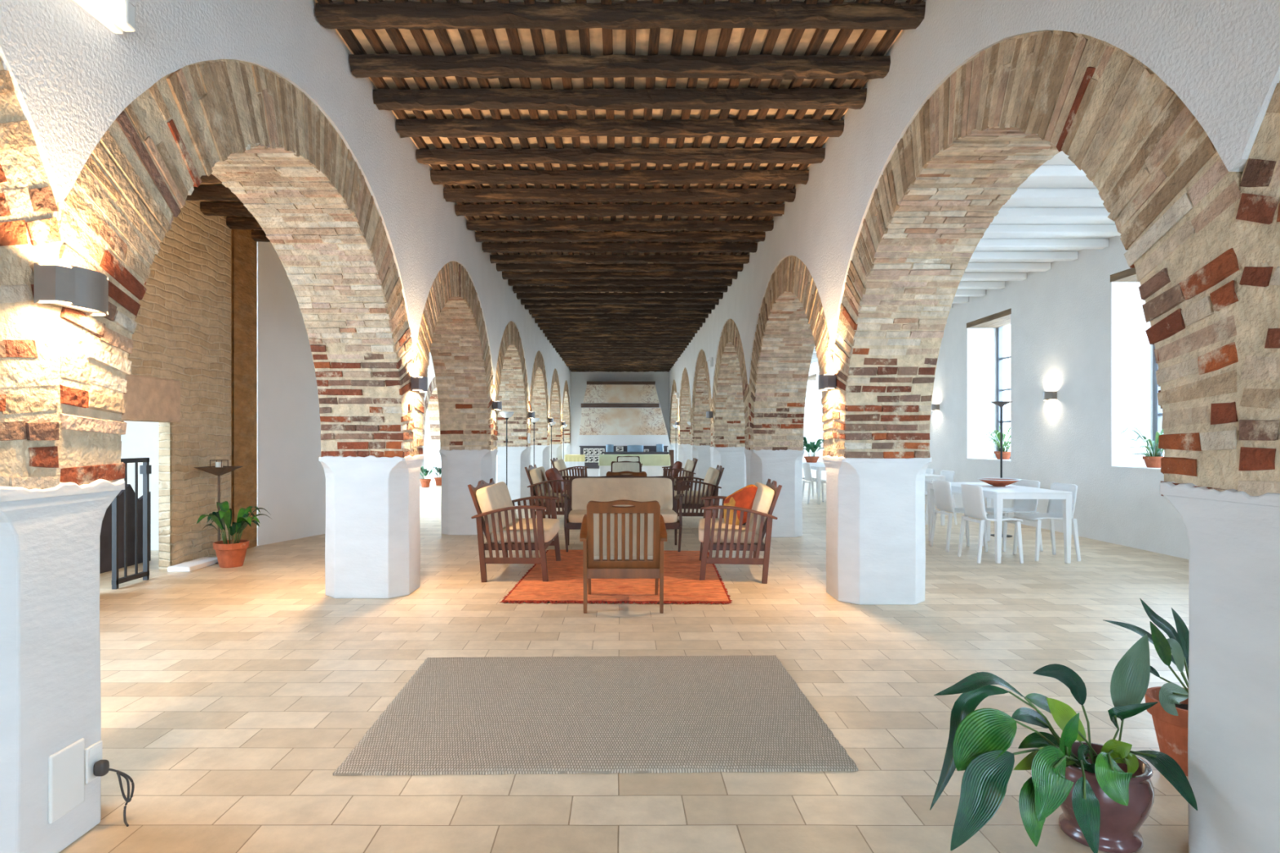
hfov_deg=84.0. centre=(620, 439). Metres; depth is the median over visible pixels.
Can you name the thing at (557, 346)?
ceiling beam
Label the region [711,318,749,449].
brick arch
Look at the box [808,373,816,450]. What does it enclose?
window
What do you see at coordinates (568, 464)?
tablecloth
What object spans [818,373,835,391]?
wall sconce
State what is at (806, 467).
dining chair
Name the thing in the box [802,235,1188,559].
wall
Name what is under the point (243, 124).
brick arch
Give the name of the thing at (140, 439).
wall
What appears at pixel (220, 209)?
ceiling beam
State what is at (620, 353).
ceiling beam
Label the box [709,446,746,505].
pillar
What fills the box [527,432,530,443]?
wall box
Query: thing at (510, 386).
brick arch
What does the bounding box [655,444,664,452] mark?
cooking pot
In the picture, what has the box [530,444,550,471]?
pillar
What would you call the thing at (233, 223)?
ceiling beam
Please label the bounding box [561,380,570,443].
brick arch
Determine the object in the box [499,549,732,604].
rug
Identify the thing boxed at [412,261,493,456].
brick arch
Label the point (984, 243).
ceiling beam
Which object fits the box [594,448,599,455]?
photo card
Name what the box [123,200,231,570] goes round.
wall
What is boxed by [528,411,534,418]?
wall sconce
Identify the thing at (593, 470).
kitchen counter
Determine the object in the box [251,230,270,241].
ceiling beam
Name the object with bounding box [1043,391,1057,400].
wall sconce
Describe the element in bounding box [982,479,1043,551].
dining chair
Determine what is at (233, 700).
floor
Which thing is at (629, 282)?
ceiling beam
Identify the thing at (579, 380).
wall
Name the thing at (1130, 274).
window
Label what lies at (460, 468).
pillar
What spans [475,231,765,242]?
ceiling beam
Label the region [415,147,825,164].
ceiling beam
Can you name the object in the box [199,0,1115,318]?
ceiling
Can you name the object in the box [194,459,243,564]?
candle stand
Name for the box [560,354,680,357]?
ceiling beam
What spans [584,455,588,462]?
photo card
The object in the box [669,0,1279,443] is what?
wall
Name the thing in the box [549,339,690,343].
ceiling beam
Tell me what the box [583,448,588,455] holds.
tile
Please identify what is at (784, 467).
pillar
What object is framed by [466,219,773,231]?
ceiling beam
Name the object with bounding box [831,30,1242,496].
brick arch
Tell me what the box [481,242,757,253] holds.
ceiling beam
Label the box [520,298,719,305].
ceiling beam
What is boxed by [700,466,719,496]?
cushion
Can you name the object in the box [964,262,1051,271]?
ceiling beam
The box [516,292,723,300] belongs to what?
ceiling beam
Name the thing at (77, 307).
diffuser
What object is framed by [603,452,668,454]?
countertop
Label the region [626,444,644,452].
cooking pot
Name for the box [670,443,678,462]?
pillar
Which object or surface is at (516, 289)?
ceiling beam
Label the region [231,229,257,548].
trim
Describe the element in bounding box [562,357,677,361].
ceiling beam
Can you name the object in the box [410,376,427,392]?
wall sconce
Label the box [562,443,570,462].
pillar
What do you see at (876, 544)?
pillar
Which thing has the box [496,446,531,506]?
pillar
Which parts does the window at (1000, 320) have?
sill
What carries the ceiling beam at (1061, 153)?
attached to the ceiling
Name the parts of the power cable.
cord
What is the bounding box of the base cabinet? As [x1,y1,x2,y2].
[669,449,674,471]
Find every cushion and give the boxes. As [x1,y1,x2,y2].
[475,481,517,534]
[489,518,559,542]
[528,466,551,496]
[538,489,567,502]
[545,467,564,493]
[553,458,568,475]
[568,509,677,523]
[571,477,672,510]
[593,501,653,556]
[593,555,653,559]
[617,457,638,462]
[670,461,682,477]
[674,490,710,503]
[681,459,694,479]
[698,518,758,543]
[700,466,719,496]
[723,484,757,524]
[745,482,774,534]
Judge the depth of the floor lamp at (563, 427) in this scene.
24.29 m
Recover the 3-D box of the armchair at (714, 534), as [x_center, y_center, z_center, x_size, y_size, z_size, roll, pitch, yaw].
[1.153,0.852,6.993,0.756,0.900,1.162,0,0,6]
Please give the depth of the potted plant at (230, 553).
7.20 m
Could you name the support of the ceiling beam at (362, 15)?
attached to the ceiling
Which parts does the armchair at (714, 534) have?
leg, leg, armrest, seat frame, rail, armrest, leg, leg, frame, crest rail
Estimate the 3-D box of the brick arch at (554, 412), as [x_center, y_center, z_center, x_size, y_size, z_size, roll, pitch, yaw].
[-2.104,-0.874,19.571,0.682,2.151,3.859,0,0,0]
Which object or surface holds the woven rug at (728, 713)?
on the floor
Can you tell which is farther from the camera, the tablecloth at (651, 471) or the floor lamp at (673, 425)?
the floor lamp at (673, 425)
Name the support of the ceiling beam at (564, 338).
attached to the ceiling
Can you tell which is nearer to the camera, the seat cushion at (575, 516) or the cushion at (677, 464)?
the seat cushion at (575, 516)
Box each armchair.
[467,478,560,582]
[524,464,571,518]
[550,457,588,488]
[579,499,667,613]
[606,471,646,476]
[611,461,640,471]
[617,456,642,471]
[662,457,697,490]
[673,465,724,517]
[698,478,782,583]
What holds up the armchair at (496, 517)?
on the floor
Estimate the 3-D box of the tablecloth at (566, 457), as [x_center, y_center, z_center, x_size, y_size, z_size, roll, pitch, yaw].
[-1.350,0.559,21.250,0.589,0.190,0.754,0,0,0]
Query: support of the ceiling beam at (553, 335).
attached to the ceiling
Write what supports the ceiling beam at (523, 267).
attached to the ceiling
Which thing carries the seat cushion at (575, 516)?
on the sofa
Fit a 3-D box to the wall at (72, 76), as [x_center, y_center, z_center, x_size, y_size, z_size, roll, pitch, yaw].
[-2.110,-0.613,11.373,0.708,3.825,27.945,0,0,0]
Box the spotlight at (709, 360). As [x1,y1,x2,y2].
[706,357,713,367]
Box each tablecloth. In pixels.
[564,454,585,461]
[564,461,584,475]
[598,454,671,466]
[599,466,669,476]
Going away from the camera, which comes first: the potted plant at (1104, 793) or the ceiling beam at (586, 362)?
the potted plant at (1104, 793)
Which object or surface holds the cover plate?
attached to the pillar at (51, 697)
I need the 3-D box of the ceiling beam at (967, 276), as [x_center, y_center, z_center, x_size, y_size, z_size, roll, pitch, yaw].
[4.303,-2.473,10.800,3.686,0.105,0.140,0,0,0]
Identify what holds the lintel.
attached to the wall at (182, 333)
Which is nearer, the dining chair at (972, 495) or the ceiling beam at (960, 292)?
the dining chair at (972, 495)
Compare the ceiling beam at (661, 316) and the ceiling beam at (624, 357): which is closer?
the ceiling beam at (661, 316)
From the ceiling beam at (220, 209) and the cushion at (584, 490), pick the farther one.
the cushion at (584, 490)
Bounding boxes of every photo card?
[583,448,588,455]
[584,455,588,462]
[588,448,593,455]
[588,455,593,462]
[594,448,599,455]
[594,455,599,462]
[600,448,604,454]
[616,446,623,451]
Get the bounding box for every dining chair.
[802,462,826,504]
[802,477,817,498]
[924,468,935,509]
[924,470,957,524]
[929,479,987,551]
[957,483,1023,563]
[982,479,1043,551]
[1013,482,1080,561]
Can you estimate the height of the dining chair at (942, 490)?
0.817 m
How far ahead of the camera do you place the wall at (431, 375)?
20.79 m
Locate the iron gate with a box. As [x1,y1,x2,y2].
[111,457,151,589]
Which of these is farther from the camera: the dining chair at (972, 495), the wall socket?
the dining chair at (972, 495)
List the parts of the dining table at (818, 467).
leg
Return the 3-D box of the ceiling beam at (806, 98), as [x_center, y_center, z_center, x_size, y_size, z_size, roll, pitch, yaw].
[-0.005,-2.426,5.110,3.498,0.109,0.180,0,0,0]
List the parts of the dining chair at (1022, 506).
leg, leg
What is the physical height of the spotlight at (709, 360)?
0.170 m
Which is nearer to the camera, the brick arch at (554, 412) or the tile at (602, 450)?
the brick arch at (554, 412)
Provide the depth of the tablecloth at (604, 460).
21.59 m
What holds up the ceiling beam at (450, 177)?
attached to the ceiling
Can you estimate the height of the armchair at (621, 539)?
0.856 m
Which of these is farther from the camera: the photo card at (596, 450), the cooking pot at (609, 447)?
the photo card at (596, 450)
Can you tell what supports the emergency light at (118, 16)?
attached to the wall at (72, 76)
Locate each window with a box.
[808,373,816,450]
[966,308,1011,462]
[1110,267,1163,470]
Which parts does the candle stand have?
dish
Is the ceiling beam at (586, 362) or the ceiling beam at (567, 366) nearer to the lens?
the ceiling beam at (586, 362)
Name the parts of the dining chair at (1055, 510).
leg, leg, leg, leg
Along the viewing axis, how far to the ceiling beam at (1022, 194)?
7.13 m
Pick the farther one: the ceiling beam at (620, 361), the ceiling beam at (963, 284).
the ceiling beam at (620, 361)
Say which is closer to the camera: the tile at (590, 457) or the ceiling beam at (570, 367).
the tile at (590, 457)
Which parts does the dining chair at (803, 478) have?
leg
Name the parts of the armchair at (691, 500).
leg, leg, armrest, seat frame, rail, armrest, leg, frame, crest rail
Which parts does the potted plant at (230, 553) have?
pot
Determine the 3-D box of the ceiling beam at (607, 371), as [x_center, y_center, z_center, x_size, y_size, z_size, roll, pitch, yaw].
[-0.005,-2.434,25.158,3.498,0.109,0.180,0,0,0]
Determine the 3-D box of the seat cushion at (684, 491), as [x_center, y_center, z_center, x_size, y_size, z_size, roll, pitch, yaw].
[1.105,0.896,11.002,0.580,0.147,1.010,0,0,3]
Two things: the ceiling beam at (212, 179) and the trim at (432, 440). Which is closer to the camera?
the ceiling beam at (212, 179)
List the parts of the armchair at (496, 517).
crest rail, leg, frame, armrest, rail, seat frame, rail, armrest, leg, leg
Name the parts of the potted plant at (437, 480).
pot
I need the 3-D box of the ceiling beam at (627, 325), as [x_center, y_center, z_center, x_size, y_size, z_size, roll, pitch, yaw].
[0.005,-2.430,15.134,3.498,0.109,0.179,0,0,0]
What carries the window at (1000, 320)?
in the wall at (1077, 334)
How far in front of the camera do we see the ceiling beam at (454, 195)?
7.06 m
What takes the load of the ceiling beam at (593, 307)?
attached to the ceiling
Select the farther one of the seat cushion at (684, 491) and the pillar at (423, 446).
the pillar at (423, 446)
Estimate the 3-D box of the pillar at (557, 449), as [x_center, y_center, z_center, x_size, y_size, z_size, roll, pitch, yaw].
[-2.110,0.714,21.495,0.708,1.173,0.598,0,0,0]
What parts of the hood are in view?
wood rail, wood rail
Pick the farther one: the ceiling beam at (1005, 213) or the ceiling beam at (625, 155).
the ceiling beam at (1005, 213)
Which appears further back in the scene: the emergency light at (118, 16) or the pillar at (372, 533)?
the pillar at (372, 533)
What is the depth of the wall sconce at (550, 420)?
17.54 m
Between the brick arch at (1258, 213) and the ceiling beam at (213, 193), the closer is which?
the brick arch at (1258, 213)
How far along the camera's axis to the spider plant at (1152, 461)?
8.40 m
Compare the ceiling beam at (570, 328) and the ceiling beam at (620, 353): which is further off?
the ceiling beam at (620, 353)
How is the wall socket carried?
attached to the pillar at (51, 697)
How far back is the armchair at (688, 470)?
14.78 m
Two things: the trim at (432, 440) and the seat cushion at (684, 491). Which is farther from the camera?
the trim at (432, 440)
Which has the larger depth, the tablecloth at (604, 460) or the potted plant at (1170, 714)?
the tablecloth at (604, 460)
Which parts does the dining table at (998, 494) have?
leg, leg, leg, leg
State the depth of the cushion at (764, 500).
6.48 m
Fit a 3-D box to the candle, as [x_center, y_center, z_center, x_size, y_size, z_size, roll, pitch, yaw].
[-4.230,0.285,7.500,0.070,0.090,0.070,0,0,0]
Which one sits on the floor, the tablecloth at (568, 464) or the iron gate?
the iron gate
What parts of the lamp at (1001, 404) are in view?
dish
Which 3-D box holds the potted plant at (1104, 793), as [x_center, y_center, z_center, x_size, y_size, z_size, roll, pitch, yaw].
[1.398,0.989,2.271,0.896,0.622,0.502,0,0,0]
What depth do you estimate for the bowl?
8.26 m
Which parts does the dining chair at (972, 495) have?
leg, leg, under frame, leg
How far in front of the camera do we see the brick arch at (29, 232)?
2.12 m
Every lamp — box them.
[499,411,514,484]
[531,417,539,464]
[550,422,555,468]
[562,424,567,460]
[671,424,677,461]
[990,400,1012,537]
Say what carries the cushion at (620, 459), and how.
on the armchair at (633, 459)
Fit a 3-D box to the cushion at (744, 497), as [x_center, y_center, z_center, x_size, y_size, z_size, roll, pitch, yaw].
[1.197,0.664,6.947,0.464,0.445,0.322,0,0,42]
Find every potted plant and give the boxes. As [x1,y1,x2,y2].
[196,501,271,568]
[419,466,439,487]
[429,464,441,485]
[803,436,823,462]
[929,634,1197,852]
[1102,598,1189,776]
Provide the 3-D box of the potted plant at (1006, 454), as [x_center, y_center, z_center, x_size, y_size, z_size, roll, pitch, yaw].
[6.419,0.050,11.915,0.904,0.569,0.835,0,0,-29]
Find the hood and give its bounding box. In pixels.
[577,381,671,454]
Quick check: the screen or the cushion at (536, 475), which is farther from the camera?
the cushion at (536, 475)
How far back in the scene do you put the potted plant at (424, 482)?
19.21 m
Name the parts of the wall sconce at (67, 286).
plate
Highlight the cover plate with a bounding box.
[48,737,84,823]
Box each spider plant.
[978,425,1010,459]
[1117,426,1164,467]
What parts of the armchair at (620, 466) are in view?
head rail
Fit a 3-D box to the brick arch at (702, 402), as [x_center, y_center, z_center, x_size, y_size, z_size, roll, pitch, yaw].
[2.094,-0.880,15.500,0.682,2.139,3.866,0,0,0]
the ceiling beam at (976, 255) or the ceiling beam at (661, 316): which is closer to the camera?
the ceiling beam at (976, 255)
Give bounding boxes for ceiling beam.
[186,185,239,201]
[200,173,222,183]
[200,202,253,217]
[226,217,262,230]
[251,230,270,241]
[315,0,925,30]
[348,53,890,79]
[373,87,866,111]
[395,118,844,138]
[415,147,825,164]
[430,168,808,185]
[443,188,795,203]
[454,204,784,217]
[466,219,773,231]
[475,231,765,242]
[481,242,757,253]
[489,254,749,264]
[496,262,743,272]
[502,271,737,279]
[507,278,732,287]
[512,285,727,293]
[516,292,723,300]
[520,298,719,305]
[524,304,715,310]
[528,308,711,315]
[531,313,708,319]
[534,317,705,323]
[537,322,702,328]
[539,326,699,330]
[542,329,697,333]
[544,333,694,337]
[546,336,693,340]
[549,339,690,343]
[551,342,688,346]
[552,345,687,348]
[555,347,684,351]
[555,350,683,353]
[558,351,681,355]
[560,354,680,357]
[560,356,679,359]
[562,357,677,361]
[564,360,675,362]
[564,361,675,364]
[565,363,674,366]
[567,365,672,367]
[568,366,671,368]
[568,368,671,370]
[570,369,669,372]
[951,296,968,303]
[955,288,986,296]
[957,280,1005,288]
[960,271,1026,280]
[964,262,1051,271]
[968,251,1078,261]
[975,238,1108,248]
[983,224,1120,235]
[993,207,1111,220]
[1006,187,1104,202]
[1026,164,1088,180]
[1055,151,1066,155]
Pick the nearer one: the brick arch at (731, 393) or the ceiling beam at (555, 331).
the brick arch at (731, 393)
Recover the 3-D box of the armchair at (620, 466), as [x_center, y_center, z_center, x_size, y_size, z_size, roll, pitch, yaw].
[0.120,0.872,14.241,0.728,0.856,0.745,0,0,0]
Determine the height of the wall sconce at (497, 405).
0.122 m
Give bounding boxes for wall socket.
[84,740,102,784]
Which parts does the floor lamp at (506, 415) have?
lamp shade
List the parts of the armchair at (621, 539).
armrest, leg, leg, seat frame, head rail, frame, leg, leg, armrest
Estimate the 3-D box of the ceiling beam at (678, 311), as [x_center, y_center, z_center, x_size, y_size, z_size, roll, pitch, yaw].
[0.005,-2.445,13.649,3.498,0.109,0.184,0,0,0]
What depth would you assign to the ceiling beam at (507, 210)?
7.55 m
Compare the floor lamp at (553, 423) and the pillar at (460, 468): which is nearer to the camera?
the pillar at (460, 468)
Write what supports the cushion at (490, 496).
on the armchair at (496, 517)
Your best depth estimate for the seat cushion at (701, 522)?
6.52 m
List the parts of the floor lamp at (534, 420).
lamp shade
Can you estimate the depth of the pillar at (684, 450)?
20.98 m
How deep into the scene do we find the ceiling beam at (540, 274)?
10.56 m
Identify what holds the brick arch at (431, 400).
attached to the wall at (431, 375)
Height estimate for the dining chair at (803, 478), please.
0.817 m
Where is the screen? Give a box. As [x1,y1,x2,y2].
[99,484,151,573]
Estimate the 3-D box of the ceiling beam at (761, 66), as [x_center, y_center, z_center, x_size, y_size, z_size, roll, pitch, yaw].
[0.005,-2.428,4.660,3.498,0.102,0.174,0,0,0]
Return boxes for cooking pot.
[605,444,613,452]
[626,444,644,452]
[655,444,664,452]
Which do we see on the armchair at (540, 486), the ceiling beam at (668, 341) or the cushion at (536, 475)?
the cushion at (536, 475)
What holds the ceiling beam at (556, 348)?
attached to the ceiling
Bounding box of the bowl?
[977,477,1020,486]
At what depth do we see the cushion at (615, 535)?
5.29 m
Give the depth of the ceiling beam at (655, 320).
14.54 m
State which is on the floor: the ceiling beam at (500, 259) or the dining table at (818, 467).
the dining table at (818, 467)
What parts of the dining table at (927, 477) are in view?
leg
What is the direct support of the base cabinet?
on the floor
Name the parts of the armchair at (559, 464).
crest rail, armrest, armrest, leg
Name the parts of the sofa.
armrest, leg, leg, head rail, frame, seat frame, leg, armrest, leg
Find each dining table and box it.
[802,462,826,504]
[924,473,945,525]
[927,482,1071,563]
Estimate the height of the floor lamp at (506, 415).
1.800 m
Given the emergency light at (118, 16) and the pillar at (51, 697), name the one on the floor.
the pillar at (51, 697)
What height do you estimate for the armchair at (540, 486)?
0.900 m
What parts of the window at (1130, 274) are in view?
sill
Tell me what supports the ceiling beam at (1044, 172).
attached to the ceiling
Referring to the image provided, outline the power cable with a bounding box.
[93,760,134,826]
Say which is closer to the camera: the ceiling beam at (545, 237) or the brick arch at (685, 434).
the ceiling beam at (545, 237)
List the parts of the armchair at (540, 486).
crest rail, frame, leg, armrest, seat frame, rail, leg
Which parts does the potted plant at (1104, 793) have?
pot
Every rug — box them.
[333,655,857,776]
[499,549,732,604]
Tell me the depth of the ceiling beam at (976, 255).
9.53 m
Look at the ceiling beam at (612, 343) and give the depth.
18.06 m
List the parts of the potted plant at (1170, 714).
pot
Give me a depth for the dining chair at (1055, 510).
7.79 m
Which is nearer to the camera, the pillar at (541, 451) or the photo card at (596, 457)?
the pillar at (541, 451)
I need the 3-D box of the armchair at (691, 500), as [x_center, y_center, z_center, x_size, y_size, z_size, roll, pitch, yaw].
[1.193,0.852,10.996,0.756,0.900,1.162,0,0,3]
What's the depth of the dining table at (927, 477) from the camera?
10.70 m
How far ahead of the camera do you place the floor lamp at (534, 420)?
16.69 m
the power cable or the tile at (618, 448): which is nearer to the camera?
the power cable
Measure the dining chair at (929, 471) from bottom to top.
0.817 m
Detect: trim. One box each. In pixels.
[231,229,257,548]
[431,439,439,442]
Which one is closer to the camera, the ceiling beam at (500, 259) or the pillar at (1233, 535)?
the pillar at (1233, 535)
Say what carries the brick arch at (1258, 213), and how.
attached to the wall at (1221, 58)
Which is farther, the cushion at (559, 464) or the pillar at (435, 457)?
the pillar at (435, 457)
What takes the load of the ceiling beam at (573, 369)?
attached to the ceiling
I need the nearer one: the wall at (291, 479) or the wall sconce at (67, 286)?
the wall sconce at (67, 286)
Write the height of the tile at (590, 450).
0.225 m
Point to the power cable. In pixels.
(101, 767)
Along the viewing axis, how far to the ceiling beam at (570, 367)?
24.05 m
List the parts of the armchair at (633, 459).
head rail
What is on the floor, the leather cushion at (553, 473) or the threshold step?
the threshold step
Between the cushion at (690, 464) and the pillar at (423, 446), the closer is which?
the cushion at (690, 464)
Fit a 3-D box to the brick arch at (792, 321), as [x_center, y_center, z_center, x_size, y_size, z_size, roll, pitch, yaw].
[2.094,-0.887,7.797,0.682,2.126,3.855,0,0,0]
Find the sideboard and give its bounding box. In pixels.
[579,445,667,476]
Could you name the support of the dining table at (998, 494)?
on the floor
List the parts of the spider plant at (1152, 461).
pot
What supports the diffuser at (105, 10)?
attached to the emergency light at (118, 16)
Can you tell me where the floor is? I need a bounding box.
[59,475,1189,852]
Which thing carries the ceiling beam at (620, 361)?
attached to the ceiling
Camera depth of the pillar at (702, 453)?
17.13 m
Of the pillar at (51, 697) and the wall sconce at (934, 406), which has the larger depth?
the wall sconce at (934, 406)
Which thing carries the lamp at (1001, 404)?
on the floor
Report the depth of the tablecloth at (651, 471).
21.59 m
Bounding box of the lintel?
[121,374,180,422]
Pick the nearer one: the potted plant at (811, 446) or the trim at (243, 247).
the trim at (243, 247)
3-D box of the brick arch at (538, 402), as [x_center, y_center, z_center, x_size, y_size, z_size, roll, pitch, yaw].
[-2.103,-0.870,15.720,0.683,2.160,3.866,0,0,0]
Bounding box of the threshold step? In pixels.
[167,557,217,572]
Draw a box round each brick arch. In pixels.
[0,58,61,489]
[57,58,414,485]
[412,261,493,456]
[422,377,439,439]
[493,320,528,448]
[528,351,549,446]
[548,368,561,444]
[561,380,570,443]
[669,379,679,444]
[678,367,692,444]
[691,349,712,446]
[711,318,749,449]
[748,255,833,457]
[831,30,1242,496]
[1235,80,1279,496]
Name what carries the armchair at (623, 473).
on the floor
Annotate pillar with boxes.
[0,478,124,852]
[319,454,423,598]
[419,443,424,486]
[430,442,441,479]
[439,448,497,534]
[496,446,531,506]
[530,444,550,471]
[549,443,562,468]
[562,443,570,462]
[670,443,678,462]
[677,444,690,483]
[690,444,711,490]
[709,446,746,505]
[744,448,804,537]
[822,455,931,604]
[1159,481,1279,852]
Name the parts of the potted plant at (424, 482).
pot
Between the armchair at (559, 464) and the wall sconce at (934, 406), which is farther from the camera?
the armchair at (559, 464)
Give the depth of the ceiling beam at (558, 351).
19.57 m
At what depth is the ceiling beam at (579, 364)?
23.06 m
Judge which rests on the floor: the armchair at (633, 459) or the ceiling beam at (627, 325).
the armchair at (633, 459)
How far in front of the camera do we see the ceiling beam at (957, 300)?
12.53 m
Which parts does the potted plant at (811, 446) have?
pot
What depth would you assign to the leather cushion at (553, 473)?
10.92 m
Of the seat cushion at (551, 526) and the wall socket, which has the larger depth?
the seat cushion at (551, 526)
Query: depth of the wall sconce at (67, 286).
2.18 m
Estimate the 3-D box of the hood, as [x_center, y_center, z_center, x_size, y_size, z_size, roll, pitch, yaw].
[0.125,-0.365,24.645,3.210,3.330,1.290,0,0,0]
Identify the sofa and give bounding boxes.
[561,475,684,551]
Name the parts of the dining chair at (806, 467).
leg, leg, leg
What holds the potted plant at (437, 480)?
on the floor
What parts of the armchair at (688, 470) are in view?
armrest, crest rail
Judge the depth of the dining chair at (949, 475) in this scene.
10.80 m
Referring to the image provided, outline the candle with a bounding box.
[215,462,222,466]
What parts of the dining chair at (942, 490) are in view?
leg, under frame, leg, leg, leg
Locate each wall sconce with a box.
[34,262,108,315]
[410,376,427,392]
[493,400,502,410]
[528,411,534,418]
[548,417,553,422]
[706,411,712,417]
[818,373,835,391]
[931,404,939,410]
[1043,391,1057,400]
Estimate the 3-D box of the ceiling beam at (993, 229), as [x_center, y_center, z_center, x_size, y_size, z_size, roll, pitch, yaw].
[4.303,-2.473,8.400,3.686,0.105,0.140,0,0,0]
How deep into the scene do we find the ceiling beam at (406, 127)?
5.55 m
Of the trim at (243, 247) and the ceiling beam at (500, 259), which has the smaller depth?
the trim at (243, 247)
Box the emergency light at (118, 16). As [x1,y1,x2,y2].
[73,0,135,33]
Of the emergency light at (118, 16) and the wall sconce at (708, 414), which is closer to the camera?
the emergency light at (118, 16)
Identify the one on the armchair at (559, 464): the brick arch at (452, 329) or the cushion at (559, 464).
the cushion at (559, 464)
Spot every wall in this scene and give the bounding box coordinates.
[0,0,570,439]
[120,421,158,550]
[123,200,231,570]
[257,241,325,546]
[423,352,435,407]
[423,371,669,475]
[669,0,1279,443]
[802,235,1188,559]
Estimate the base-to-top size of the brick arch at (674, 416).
2.145 m
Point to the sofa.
(583, 489)
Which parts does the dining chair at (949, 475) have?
leg, leg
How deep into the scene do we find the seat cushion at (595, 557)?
5.35 m
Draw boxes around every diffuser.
[63,304,97,311]
[87,0,124,21]

